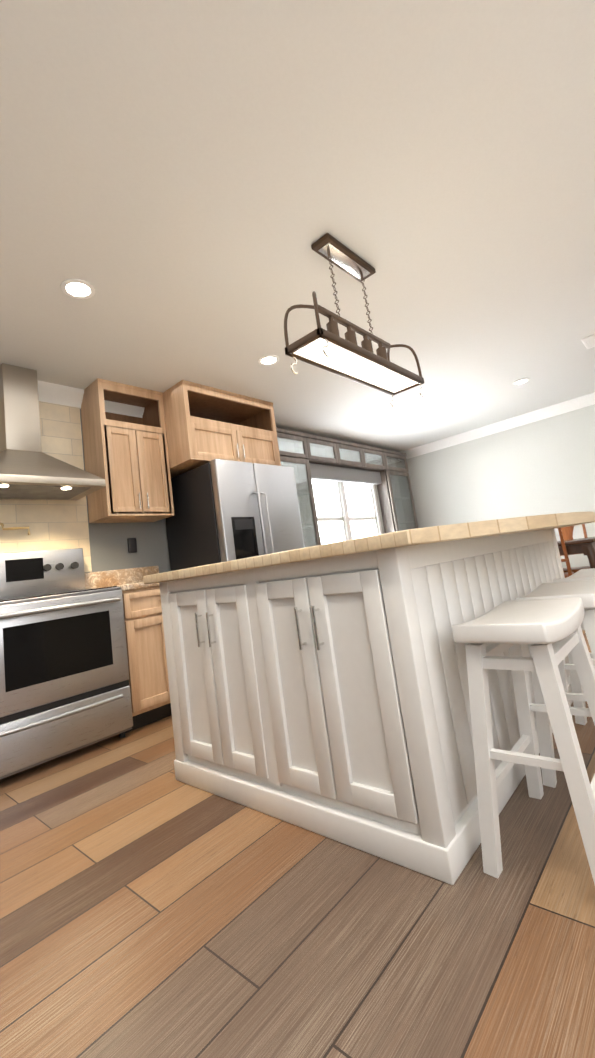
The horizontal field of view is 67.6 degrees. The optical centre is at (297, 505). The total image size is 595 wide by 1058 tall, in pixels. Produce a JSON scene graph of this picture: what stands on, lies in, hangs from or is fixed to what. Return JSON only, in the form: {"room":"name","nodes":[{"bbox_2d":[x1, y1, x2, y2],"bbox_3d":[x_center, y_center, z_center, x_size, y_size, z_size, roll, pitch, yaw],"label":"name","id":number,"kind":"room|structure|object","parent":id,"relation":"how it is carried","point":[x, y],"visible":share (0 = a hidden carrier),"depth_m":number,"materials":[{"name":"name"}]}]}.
{"room":"dining room and kitchen","nodes":[
{"label":"dining room and kitchen","id":0,"kind":"room"},
{"bbox_2d":[80,409,384,572],"bbox_3d":[-0.701,0.341,4.449,0.120,2.470,7.610,-15,-10,41],"label":"wall","id":1,"kind":"structure","parent":0,"point":[108,547],"depth_m":3.61,"materials":[{"name":"paint"}]},
{"bbox_2d":[0,401,91,571],"bbox_3d":[-1.910,0.225,3.030,0.012,2.045,0.960,-15,-10,41],"label":"tile backsplash","id":2,"kind":"structure","parent":1,"relation":"attached to","point":[56,524],"depth_m":3.28,"materials":[{"name":"beige tile"}]},
{"bbox_2d":[0,522,30,534],"bbox_3d":[-1.970,0.152,2.886,0.117,0.105,0.394,-15,-10,41],"label":"pot filler","id":3,"kind":"object","parent":2,"relation":"attached to","point":[14,528],"visible":1,"depth_m":2.95,"materials":[{"name":"gold metal"}]},
{"bbox_2d":[0,363,105,499],"bbox_3d":[-1.823,-0.515,2.962,0.487,0.881,0.820,-15,-10,41],"label":"range hood","id":4,"kind":"object","parent":1,"relation":"attached to","point":[29,470],"visible":1,"depth_m":2.94,"materials":[{"name":"silver metal"}]},
{"bbox_2d":[37,380,144,417],"bbox_3d":[-0.743,-0.829,4.583,0.092,0.125,7.250,-15,-10,41],"label":"wall","id":5,"kind":"structure","parent":1,"relation":"attached to","point":[48,392],"depth_m":3.45,"materials":[{"name":"grey paint"}]},
{"bbox_2d":[81,378,173,522],"bbox_3d":[-1.357,-0.412,3.566,0.359,1.048,0.545,-15,-10,41],"label":"upper cabinet","id":6,"kind":"object","parent":1,"relation":"attached to","point":[126,457],"visible":1,"depth_m":3.44,"materials":[{"name":"brown wood"}]},
{"bbox_2d":[127,538,136,552],"bbox_3d":[-1.347,0.323,3.625,0.018,0.120,0.070,-15,-10,41],"label":"electrical outlet plate","id":7,"kind":"object","parent":1,"relation":"attached to","point":[132,545],"visible":0.96,"depth_m":3.60,"materials":[{"name":"black plastic"}]},
{"bbox_2d":[162,380,280,477],"bbox_3d":[-0.751,-0.626,4.084,0.649,0.653,1.020,-15,-10,41],"label":"upper cabinet","id":8,"kind":"object","parent":1,"relation":"attached to","point":[204,424],"visible":0.79,"depth_m":3.82,"materials":[{"name":"brown wood"}]},
{"bbox_2d":[312,479,381,543],"bbox_3d":[0.631,0.177,5.970,0.100,1.360,1.630,-15,-10,41],"label":"window","id":9,"kind":"structure","parent":1,"relation":"in","point":[347,511],"depth_m":5.96,"materials":[{"name":"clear glass"}]},
{"bbox_2d":[309,463,381,484],"bbox_3d":[0.637,-0.416,5.972,0.085,0.184,1.710,-15,-10,41],"label":"blind valance","id":10,"kind":"object","parent":9,"relation":"attached to","point":[331,473],"visible":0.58,"depth_m":5.89,"materials":[{"name":"fabric"}]},
{"bbox_2d":[0,630,594,1057],"bbox_3d":[4.108,0.863,3.734,8.250,0.060,13.300,-15,-10,41],"label":"floor","id":11,"kind":"structure","parent":0,"point":[150,906],"depth_m":1.09,"materials":[{"name":"brown wood"}]},
{"bbox_2d":[0,548,132,779],"bbox_3d":[-1.528,0.849,2.678,0.692,1.220,0.760,-15,-10,41],"label":"range","id":12,"kind":"object","parent":11,"relation":"on","point":[64,681],"visible":1,"depth_m":2.51,"materials":[{"name":"silver metal"}]},
{"bbox_2d":[85,566,171,732],"bbox_3d":[-1.085,0.953,3.231,0.670,1.045,0.648,-15,-10,41],"label":"base cabinet","id":13,"kind":"object","parent":11,"relation":"on","point":[147,668],"visible":0.31,"depth_m":2.92,"materials":[{"name":"brown wood"}]},
{"bbox_2d":[166,459,304,570],"bbox_3d":[-0.469,0.580,3.861,0.837,1.780,0.900,-15,-10,41],"label":"refrigerator","id":14,"kind":"object","parent":11,"relation":"on","point":[226,510],"visible":0.4,"depth_m":3.60,"materials":[{"name":"silver metal"}]},
{"bbox_2d":[276,427,417,546],"bbox_3d":[0.902,0.328,5.784,0.477,2.420,3.237,-15,-10,41],"label":"built-in hutch","id":15,"kind":"object","parent":11,"relation":"on","point":[299,452],"visible":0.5,"depth_m":5.82,"materials":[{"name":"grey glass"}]},
{"bbox_2d":[159,528,572,884],"bbox_3d":[0.505,0.691,2.362,1.314,0.890,1.972,-15,-10,41],"label":"kitchen island","id":16,"kind":"object","parent":11,"relation":"on","point":[322,689],"depth_m":1.48,"materials":[{"name":"white paint"}]},
{"bbox_2d":[143,512,594,583],"bbox_3d":[0.560,0.206,2.344,1.690,0.042,2.040,-15,-10,41],"label":"island countertop","id":17,"kind":"structure","parent":16,"relation":"on","point":[498,527],"depth_m":1.42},
{"bbox_2d":[452,597,594,883],"bbox_3d":[0.722,0.638,1.306,0.307,0.655,0.470,-15,-10,41],"label":"stool","id":18,"kind":"object","parent":11,"relation":"on","point":[514,627],"visible":1,"depth_m":1.21,"materials":[{"name":"white paint"}]},
{"bbox_2d":[516,579,594,787],"bbox_3d":[1.083,0.641,1.694,0.307,0.655,0.470,-14,-10,38],"label":"stool","id":19,"kind":"object","parent":11,"relation":"on","point":[584,590],"visible":0.54,"depth_m":1.58,"materials":[{"name":"white paint"}]},
{"bbox_2d":[558,528,573,577],"bbox_3d":[2.420,0.640,4.301,0.420,0.995,0.538,-13,-9,31],"label":"dining chair","id":20,"kind":"object","parent":11,"relation":"on","point":[569,572],"visible":0.1,"depth_m":4.09,"materials":[{"name":"brown wood"}]},
{"bbox_2d":[553,568,594,724],"bbox_3d":[1.492,0.643,2.120,0.470,0.655,0.308,0,-11,-44],"label":"stool","id":21,"kind":"object","parent":11,"relation":"on","point":[584,574],"visible":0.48,"depth_m":2.03,"materials":[{"name":"white paint"}]},
{"bbox_2d":[560,524,589,572],"bbox_3d":[2.966,0.641,4.854,0.420,0.995,0.538,-15,-10,41],"label":"dining chair","id":22,"kind":"object","parent":11,"relation":"on","point":[567,533],"visible":0.17,"depth_m":5.03,"materials":[{"name":"brown wood"}]},
{"bbox_2d":[557,537,594,567],"bbox_3d":[2.281,0.870,4.937,2.000,0.768,0.950,-15,-10,41],"label":"dining table","id":23,"kind":"object","parent":11,"relation":"on","point":[585,546],"visible":0.27,"depth_m":4.07,"materials":[{"name":"brown wood"}]},
{"bbox_2d":[0,0,594,451],"bbox_3d":[3.765,-1.600,4.073,8.250,0.020,13.300,-15,-10,41],"label":"ceiling","id":24,"kind":"structure","parent":0,"point":[184,184],"depth_m":1.96,"materials":[{"name":"white paint"}]},
{"bbox_2d":[61,279,94,298],"bbox_3d":[-1.155,-1.140,2.343,0.162,0.007,0.162,-13,-9,32],"label":"recessed light","id":25,"kind":"object","parent":24,"relation":"in","point":[78,288],"depth_m":2.34,"materials":[{"name":"beige"}]},
{"bbox_2d":[258,355,278,365],"bbox_3d":[-0.221,-1.120,3.426,0.162,0.007,0.162,-13,-9,32],"label":"recessed light","id":26,"kind":"object","parent":24,"relation":"in","point":[266,360],"depth_m":3.42,"materials":[{"name":"beige"}]},
{"bbox_2d":[284,233,423,407],"bbox_3d":[0.303,-0.973,2.335,0.210,0.735,0.960,-15,-10,41],"label":"pendant light","id":27,"kind":"object","parent":24,"relation":"hanging from","point":[329,349],"visible":1,"depth_m":2.25,"materials":[{"name":"brown metal"}]},
{"bbox_2d":[513,378,529,384],"bbox_3d":[2.354,-1.306,4.678,0.162,0.007,0.162,-5,-8,-21],"label":"recessed light","id":28,"kind":"object","parent":24,"relation":"in","point":[524,380],"depth_m":4.67,"materials":[{"name":"beige"}]},
{"bbox_2d":[581,334,594,348],"bbox_3d":[2.603,-1.445,3.905,0.150,0.010,0.300,-15,-10,41],"label":"ceiling vent","id":29,"kind":"object","parent":24,"relation":"in","point":[588,342],"visible":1,"depth_m":3.90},
{"bbox_2d":[406,404,594,567],"bbox_3d":[2.942,0.078,6.215,3.240,2.470,0.120,-15,-10,41],"label":"wall","id":30,"kind":"structure","parent":0,"point":[544,466],"depth_m":6.09,"materials":[{"name":"grey paint"}]},
{"bbox_2d":[402,392,594,458],"bbox_3d":[2.792,-1.094,6.223,3.020,0.125,0.092,-15,-10,41],"label":"crown molding","id":31,"kind":"structure","parent":30,"relation":"attached to","point":[589,399],"depth_m":6.13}
]}

